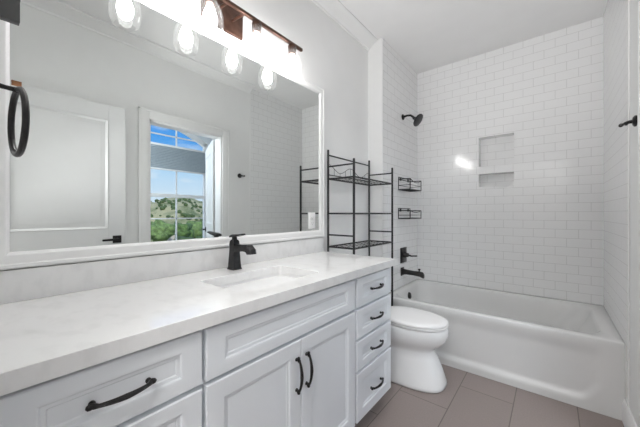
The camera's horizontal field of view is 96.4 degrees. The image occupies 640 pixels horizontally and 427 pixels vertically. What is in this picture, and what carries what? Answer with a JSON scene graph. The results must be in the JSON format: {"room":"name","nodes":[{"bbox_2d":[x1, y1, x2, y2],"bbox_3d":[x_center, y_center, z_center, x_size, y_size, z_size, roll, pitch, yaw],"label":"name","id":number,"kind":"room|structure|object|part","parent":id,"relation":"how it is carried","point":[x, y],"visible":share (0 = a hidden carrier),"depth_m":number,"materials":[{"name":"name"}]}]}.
{"room":"bathroom","nodes":[
{"label":"bathroom","id":0,"kind":"room"},
{"bbox_2d":[0,0,367,270],"bbox_3d":[-0.919,-0.204,1.122,0.150,2.808,4.190,0,0,39],"label":"wall","id":1,"kind":"structure","parent":0,"point":[330,58],"depth_m":2.26,"materials":[{"name":"paint"}]},
{"bbox_2d":[0,237,323,304],"bbox_3d":[-0.500,0.231,1.504,0.018,0.102,1.666,0,0,39],"label":"backsplash","id":2,"kind":"structure","parent":1,"relation":"attached to","point":[16,285],"depth_m":1.14,"materials":[{"name":"stone"}]},
{"bbox_2d":[0,0,324,269],"bbox_3d":[-0.493,-0.379,1.508,0.026,1.106,1.655,0,0,39],"label":"framed mirror","id":3,"kind":"object","parent":1,"relation":"attached to","point":[153,130],"visible":1,"depth_m":1.20,"materials":[{"name":"white mirror"}]},
{"bbox_2d":[308,212,314,228],"bbox_3d":[-0.057,0.050,2.045,0.009,0.116,0.070,0,0,39],"label":"power outlet","id":4,"kind":"object","parent":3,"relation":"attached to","point":[311,215],"visible":1,"depth_m":2.04,"materials":[{"name":"plastic"}]},
{"bbox_2d":[201,0,302,73],"bbox_3d":[-0.447,-0.963,1.438,0.184,0.285,0.985,0,0,39],"label":"vanity light","id":5,"kind":"object","parent":1,"relation":"attached to","point":[225,15],"visible":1,"depth_m":1.50,"materials":[{"name":"brown metal"}]},
{"bbox_2d":[204,0,215,6],"bbox_3d":[-0.507,-0.992,1.317,0.052,0.061,0.052,0,0,39],"label":"socket","id":6,"kind":"object","parent":5,"relation":"attached to","point":[211,3],"depth_m":1.31,"materials":[{"name":"brown metal"}]},
{"bbox_3d":[-0.507,-0.905,1.317,0.063,0.114,0.063,0,0,39],"label":"bulb","id":7,"kind":"part","parent":5,"relation":"part of","materials":[{"name":"white glass"}]},
{"bbox_3d":[-0.489,-1.030,1.424,0.109,0.025,0.015,0,0,39],"label":"arm","id":8,"kind":"part","parent":5,"relation":"part of","materials":[{"name":"brown metal"}]},
{"bbox_3d":[-0.427,-1.030,1.502,0.109,0.025,0.015,0,0,39],"label":"arm","id":9,"kind":"part","parent":5,"relation":"part of","materials":[{"name":"brown metal"}]},
{"bbox_2d":[252,20,261,34],"bbox_3d":[-0.338,-0.992,1.526,0.052,0.061,0.052,0,0,39],"label":"socket","id":10,"kind":"object","parent":5,"relation":"attached to","point":[256,24],"depth_m":1.51,"materials":[{"name":"brown metal"}]},
{"bbox_3d":[-0.338,-0.905,1.526,0.063,0.114,0.063,0,0,39],"label":"bulb","id":11,"kind":"part","parent":5,"relation":"part of","materials":[{"name":"white glass"}]},
{"bbox_2d":[288,43,295,55],"bbox_3d":[-0.169,-0.992,1.735,0.052,0.061,0.052,0,0,39],"label":"socket","id":12,"kind":"object","parent":5,"relation":"attached to","point":[292,46],"depth_m":1.72,"materials":[{"name":"brown metal"}]},
{"bbox_3d":[-0.169,-0.905,1.735,0.063,0.114,0.063,0,0,39],"label":"bulb","id":13,"kind":"part","parent":5,"relation":"part of","materials":[{"name":"white glass"}]},
{"bbox_2d":[311,0,377,50],"bbox_3d":[-0.250,-1.571,1.751,0.100,0.075,2.370,0,0,39],"label":"trim","id":14,"kind":"structure","parent":1,"relation":"attached to","point":[334,9],"depth_m":2.34,"materials":[{"name":"paint"}]},
{"bbox_2d":[368,38,380,256],"bbox_3d":[0.768,-0.204,3.102,0.285,2.808,1.010,0,0,39],"label":"wall","id":15,"kind":"structure","parent":0,"point":[374,54],"depth_m":2.66,"materials":[{"name":"paint"}]},
{"bbox_2d":[381,38,382,256],"bbox_3d":[0.569,-0.204,2.621,0.010,2.808,0.012,0,0,39],"label":"trim","id":16,"kind":"structure","parent":15,"relation":"attached to","point":[381,38],"depth_m":2.62,"materials":[{"name":"paint"}]},
{"bbox_2d":[383,39,416,290],"bbox_3d":[0.846,-0.204,2.963,0.010,2.808,0.868,0,0,39],"label":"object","id":17,"kind":"structure","parent":15,"relation":"attached to","point":[399,79],"depth_m":2.91,"materials":[{"name":"white tile"}]},
{"bbox_2d":[400,247,416,262],"bbox_3d":[0.921,0.431,2.933,0.145,0.158,0.150,0,0,39],"label":"shower valve","id":18,"kind":"object","parent":17,"relation":"attached to","point":[403,251],"visible":1,"depth_m":2.94,"materials":[{"name":"black metal"}]},
{"bbox_3d":[0.869,0.431,2.975,0.010,0.158,0.150,0,0,39],"label":"plate","id":19,"kind":"part","parent":18,"relation":"part of","materials":[{"name":"brown metal"}]},
{"bbox_3d":[0.924,0.428,2.930,0.138,0.068,0.068,0,0,39],"label":"lever","id":20,"kind":"part","parent":18,"relation":"part of","materials":[{"name":"brown metal"}]},
{"bbox_2d":[398,177,420,192],"bbox_3d":[0.938,-0.276,2.958,0.142,0.191,0.307,0,0,39],"label":"shower caddy","id":21,"kind":"object","parent":17,"relation":"attached to","point":[408,179],"visible":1,"depth_m":2.92,"materials":[{"name":"black metal"}]},
{"bbox_2d":[398,208,420,218],"bbox_3d":[0.932,-0.001,2.962,0.128,0.110,0.307,0,0,39],"label":"shower caddy","id":22,"kind":"object","parent":17,"relation":"attached to","point":[400,210],"visible":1,"depth_m":2.88,"materials":[{"name":"black metal"}]},
{"bbox_2d":[402,114,422,126],"bbox_3d":[0.938,-0.955,2.906,0.204,0.151,0.132,0,0,39],"label":"shower","id":23,"kind":"object","parent":17,"relation":"attached to","point":[417,120],"visible":1,"depth_m":2.87,"materials":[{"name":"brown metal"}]},
{"bbox_2d":[401,267,424,278],"bbox_3d":[0.934,0.595,2.884,0.226,0.091,0.070,0,0,39],"label":"tub spout","id":24,"kind":"object","parent":17,"relation":"attached to","point":[403,271],"visible":1,"depth_m":2.87,"materials":[{"name":"black metal"}]},
{"bbox_2d":[339,0,607,73],"bbox_3d":[1.143,-1.683,0.619,4.200,0.150,6.000,0,0,39],"label":"ceiling","id":25,"kind":"structure","parent":0,"point":[428,35],"depth_m":2.41,"materials":[{"name":"paint"}]},
{"bbox_2d":[355,364,623,426],"bbox_3d":[1.143,1.250,0.619,4.200,0.100,6.000,0,0,39],"label":"floor","id":26,"kind":"structure","parent":0,"point":[468,399],"depth_m":1.74,"materials":[{"name":"tile"}]},
{"bbox_2d":[0,330,201,426],"bbox_3d":[-0.665,0.761,0.829,0.601,0.876,0.408,0,0,39],"label":"base cabinet","id":27,"kind":"object","parent":26,"relation":"on","point":[158,385],"visible":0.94,"depth_m":0.67,"materials":[{"name":"paint"}]},
{"bbox_3d":[-0.446,0.412,0.653,0.037,0.014,0.141,0,0,39],"label":"handle","id":28,"kind":"part","parent":27,"relation":"part of","materials":[{"name":"brown metal"}]},
{"bbox_3d":[-0.469,0.577,0.671,0.023,0.151,0.395,0,0,39],"label":"drawer","id":29,"kind":"part","parent":27,"relation":"part of","materials":[{"name":"paint"}]},
{"bbox_2d":[200,279,354,426],"bbox_3d":[-0.278,0.761,1.308,0.601,0.876,0.822,0,0,39],"label":"base cabinet","id":30,"kind":"object","parent":26,"relation":"on","point":[291,363],"visible":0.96,"depth_m":1.08,"materials":[{"name":"paint"}]},
{"bbox_2d":[0,251,394,395],"bbox_3d":[-0.279,0.303,1.325,0.585,0.040,1.666,0,0,39],"label":"countertop","id":31,"kind":"structure","parent":30,"relation":"on","point":[43,339],"depth_m":0.83,"materials":[{"name":"stone"}]},
{"bbox_2d":[227,234,255,270],"bbox_3d":[-0.384,0.191,1.413,0.185,0.184,0.050,0,0,39],"label":"faucet","id":32,"kind":"object","parent":31,"relation":"on","point":[234,262],"visible":1,"depth_m":1.43,"materials":[{"name":"brown metal"}]},
{"bbox_3d":[-0.415,0.116,1.439,0.094,0.034,0.040,0,0,39],"label":"lever","id":33,"kind":"part","parent":32,"relation":"part of","materials":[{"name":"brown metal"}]},
{"bbox_3d":[-0.370,0.174,1.402,0.150,0.044,0.040,0,0,39],"label":"spout","id":34,"kind":"part","parent":32,"relation":"part of","materials":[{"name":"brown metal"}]},
{"bbox_2d":[218,273,299,291],"bbox_3d":[-0.253,0.394,1.291,0.328,0.140,0.504,0,0,39],"label":"sink","id":35,"kind":"object","parent":31,"relation":"in","point":[242,286],"visible":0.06,"depth_m":1.39,"materials":[{"name":"ceramic"}]},
{"bbox_3d":[-0.210,0.791,0.991,0.023,0.581,0.402,0,0,39],"label":"door","id":36,"kind":"part","parent":30,"relation":"part of","materials":[{"name":"paint"}]},
{"bbox_3d":[-0.083,0.412,1.149,0.023,0.151,0.808,0,0,39],"label":"false drawer panel","id":37,"kind":"part","parent":30,"relation":"part of","materials":[{"name":"paint"}]},
{"bbox_3d":[-0.078,0.630,1.107,0.037,0.148,0.014,0,0,39],"label":"handle","id":38,"kind":"part","parent":30,"relation":"part of","materials":[{"name":"brown metal"}]},
{"bbox_3d":[-0.042,0.630,1.152,0.037,0.148,0.014,0,0,39],"label":"handle","id":39,"kind":"part","parent":30,"relation":"part of","materials":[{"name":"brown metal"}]},
{"bbox_3d":[0.044,0.791,1.306,0.023,0.581,0.402,0,0,39],"label":"door","id":40,"kind":"part","parent":30,"relation":"part of","materials":[{"name":"paint"}]},
{"bbox_2d":[327,150,392,305],"bbox_3d":[0.346,0.355,2.328,0.249,1.690,0.645,0,0,39],"label":"storage rack","id":41,"kind":"object","parent":26,"relation":"on","point":[354,177],"visible":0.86,"depth_m":2.28,"materials":[{"name":"black metal"}]},
{"bbox_3d":[0.061,0.360,2.157,0.021,1.680,0.021,0,0,39],"label":"post","id":42,"kind":"part","parent":41,"relation":"part of","materials":[{"name":"black metal"}]},
{"bbox_3d":[0.150,0.160,2.085,0.228,0.012,0.012,0,0,39],"label":"rail","id":43,"kind":"part","parent":41,"relation":"part of","materials":[{"name":"black metal"}]},
{"bbox_3d":[0.150,-0.352,2.085,0.228,0.012,0.012,0,0,39],"label":"rail","id":44,"kind":"part","parent":41,"relation":"part of","materials":[{"name":"black metal"}]},
{"bbox_3d":[0.258,-0.440,2.399,0.012,0.012,0.624,0,0,39],"label":"rail","id":45,"kind":"part","parent":41,"relation":"part of","materials":[{"name":"black metal"}]},
{"bbox_3d":[0.239,0.405,2.014,0.021,1.590,0.021,0,0,39],"label":"post","id":46,"kind":"part","parent":41,"relation":"part of","materials":[{"name":"black metal"}]},
{"bbox_2d":[328,240,392,249],"bbox_3d":[0.346,0.250,2.328,0.240,0.012,0.636,0,0,39],"label":"shelf","id":47,"kind":"object","parent":41,"relation":"attached to","point":[359,243],"depth_m":2.28,"materials":[{"name":"black metal"}]},
{"bbox_2d":[328,213,392,213],"bbox_3d":[0.346,0.000,2.328,0.240,0.012,0.636,0,0,39],"label":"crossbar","id":48,"kind":"object","parent":41,"relation":"attached to","point":[328,213],"depth_m":2.12,"materials":[{"name":"black metal"}]},
{"bbox_2d":[328,176,392,185],"bbox_3d":[0.346,-0.260,2.328,0.240,0.012,0.636,0,0,39],"label":"shelf","id":49,"kind":"object","parent":41,"relation":"attached to","point":[345,178],"depth_m":2.27,"materials":[{"name":"black metal"}]},
{"bbox_3d":[0.454,0.355,2.642,0.021,1.690,0.021,0,0,39],"label":"post","id":50,"kind":"part","parent":41,"relation":"part of","materials":[{"name":"black metal"}]},
{"bbox_3d":[0.542,-0.352,2.570,0.228,0.012,0.012,0,0,39],"label":"rail","id":51,"kind":"part","parent":41,"relation":"part of","materials":[{"name":"black metal"}]},
{"bbox_3d":[0.631,0.400,2.499,0.021,1.600,0.021,0,0,39],"label":"post","id":52,"kind":"part","parent":41,"relation":"part of","materials":[{"name":"black metal"}]},
{"bbox_2d":[352,268,390,423],"bbox_3d":[0.110,0.761,1.788,0.601,0.876,0.410,0,0,39],"label":"base cabinet","id":53,"kind":"object","parent":26,"relation":"on","point":[372,310],"visible":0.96,"depth_m":1.60,"materials":[{"name":"paint"}]},
{"bbox_3d":[0.307,0.577,1.631,0.023,0.151,0.396,0,0,39],"label":"drawer","id":54,"kind":"part","parent":53,"relation":"part of","materials":[{"name":"paint"}]},
{"bbox_3d":[0.307,0.412,1.631,0.023,0.151,0.396,0,0,39],"label":"drawer","id":55,"kind":"part","parent":53,"relation":"part of","materials":[{"name":"paint"}]},
{"bbox_3d":[0.307,0.956,1.631,0.023,0.252,0.396,0,0,39],"label":"drawer","id":56,"kind":"part","parent":53,"relation":"part of","materials":[{"name":"paint"}]},
{"bbox_3d":[0.307,0.741,1.631,0.023,0.152,0.396,0,0,39],"label":"drawer","id":57,"kind":"part","parent":53,"relation":"part of","materials":[{"name":"paint"}]},
{"bbox_3d":[0.330,0.961,1.613,0.037,0.014,0.141,0,0,39],"label":"handle","id":58,"kind":"part","parent":53,"relation":"part of","materials":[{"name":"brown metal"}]},
{"bbox_3d":[0.330,0.741,1.613,0.037,0.014,0.141,0,0,39],"label":"handle","id":59,"kind":"part","parent":53,"relation":"part of","materials":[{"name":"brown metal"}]},
{"bbox_3d":[0.330,0.577,1.613,0.037,0.014,0.141,0,0,39],"label":"handle","id":60,"kind":"part","parent":53,"relation":"part of","materials":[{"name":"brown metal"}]},
{"bbox_3d":[0.330,0.412,1.613,0.037,0.014,0.141,0,0,39],"label":"handle","id":61,"kind":"part","parent":53,"relation":"part of","materials":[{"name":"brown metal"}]},
{"bbox_2d":[389,306,448,392],"bbox_3d":[0.569,0.810,2.195,0.781,0.777,0.456,0,0,39],"label":"toilet","id":62,"kind":"object","parent":26,"relation":"on","point":[416,333],"visible":0.44,"depth_m":1.97,"materials":[{"name":"ceramic"}]},
{"bbox_3d":[0.678,0.756,2.107,0.495,0.024,0.366,0,0,39],"label":"lid","id":63,"kind":"part","parent":62,"relation":"part of","materials":[{"name":"plastic"}]},
{"bbox_3d":[0.682,0.777,2.104,0.486,0.015,0.368,0,0,39],"label":"seat","id":64,"kind":"part","parent":62,"relation":"part of","materials":[{"name":"plastic"}]},
{"bbox_2d":[388,279,624,420],"bbox_3d":[1.439,0.975,2.472,1.528,0.449,0.883,0,0,39],"label":"bathtub","id":65,"kind":"object","parent":26,"relation":"on","point":[569,352],"visible":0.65,"depth_m":2.03,"materials":[{"name":"ceramic"}]},
{"bbox_2d":[388,279,624,348],"bbox_3d":[1.439,0.926,2.472,1.528,0.352,0.883,0,0,39],"label":"basin","id":66,"kind":"object","parent":65,"relation":"in","point":[478,318],"depth_m":2.26,"materials":[{"name":"ceramic"}]},
{"bbox_2d":[417,17,602,305],"bbox_3d":[1.739,-0.204,2.903,1.855,2.808,0.162,0,0,39],"label":"wall","id":67,"kind":"structure","parent":0,"point":[510,138],"depth_m":2.70,"materials":[{"name":"tile"}]},
{"bbox_2d":[630,0,637,424],"bbox_3d":[1.062,-0.204,0.685,0.120,2.808,6.000,0,0,39],"label":"wall","id":68,"kind":"structure","parent":0,"point":[633,3],"depth_m":1.50,"materials":[{"name":"paint"}]},
{"bbox_2d":[603,0,627,405],"bbox_3d":[2.009,-0.204,1.957,0.005,2.808,0.971,0,0,39],"label":"wall tile","id":69,"kind":"structure","parent":68,"relation":"attached to","point":[615,18],"depth_m":1.89,"materials":[{"name":"white tile"}]},
{"bbox_2d":[618,115,636,126],"bbox_3d":[1.582,-0.468,1.473,0.060,0.056,0.076,0,0,39],"label":"robe hook","id":70,"kind":"object","parent":68,"relation":"attached to","point":[633,121],"visible":0.98,"depth_m":1.45,"materials":[{"name":"black metal"}]},
{"bbox_2d":[628,0,629,407],"bbox_3d":[1.700,-0.204,1.575,0.006,2.808,0.012,0,0,39],"label":"trim","id":71,"kind":"structure","parent":68,"relation":"attached to","point":[628,0],"depth_m":1.57,"materials":[{"name":"paint"}]},
{"bbox_2d":[622,399,636,426],"bbox_3d":[1.627,1.134,1.493,0.016,0.132,0.405,0,0,39],"label":"baseboard","id":72,"kind":"structure","parent":68,"relation":"attached to","point":[628,420],"depth_m":1.56,"materials":[{"name":"paint"}]},
{"bbox_2d":[637,0,639,426],"bbox_3d":[1.246,0.101,0.915,0.159,2.199,0.972,0,0,39],"label":"trim","id":73,"kind":"structure","parent":68,"relation":"attached to","point":[638,1],"depth_m":1.33,"materials":[{"name":"paint"}]},
{"bbox_3d":[-0.418,-0.204,0.286,1.680,2.808,0.120,0,0,39],"label":"wall","id":74,"kind":"structure","parent":0,"visible":0},
{"bbox_2d":[0,0,20,25],"bbox_3d":[-0.878,-0.571,0.785,0.029,0.065,0.077,0,0,39],"label":"wall bracket","id":75,"kind":"object","parent":74,"relation":"attached to","point":[9,9],"visible":1,"depth_m":0.79,"materials":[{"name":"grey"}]},
{"bbox_2d":[0,83,29,156],"bbox_3d":[-0.630,-0.196,0.572,0.142,0.161,0.058,0,0,39],"label":"towel ring","id":76,"kind":"object","parent":74,"relation":"attached to","point":[16,91],"visible":1,"depth_m":0.57,"materials":[{"name":"brown metal"}]}
]}

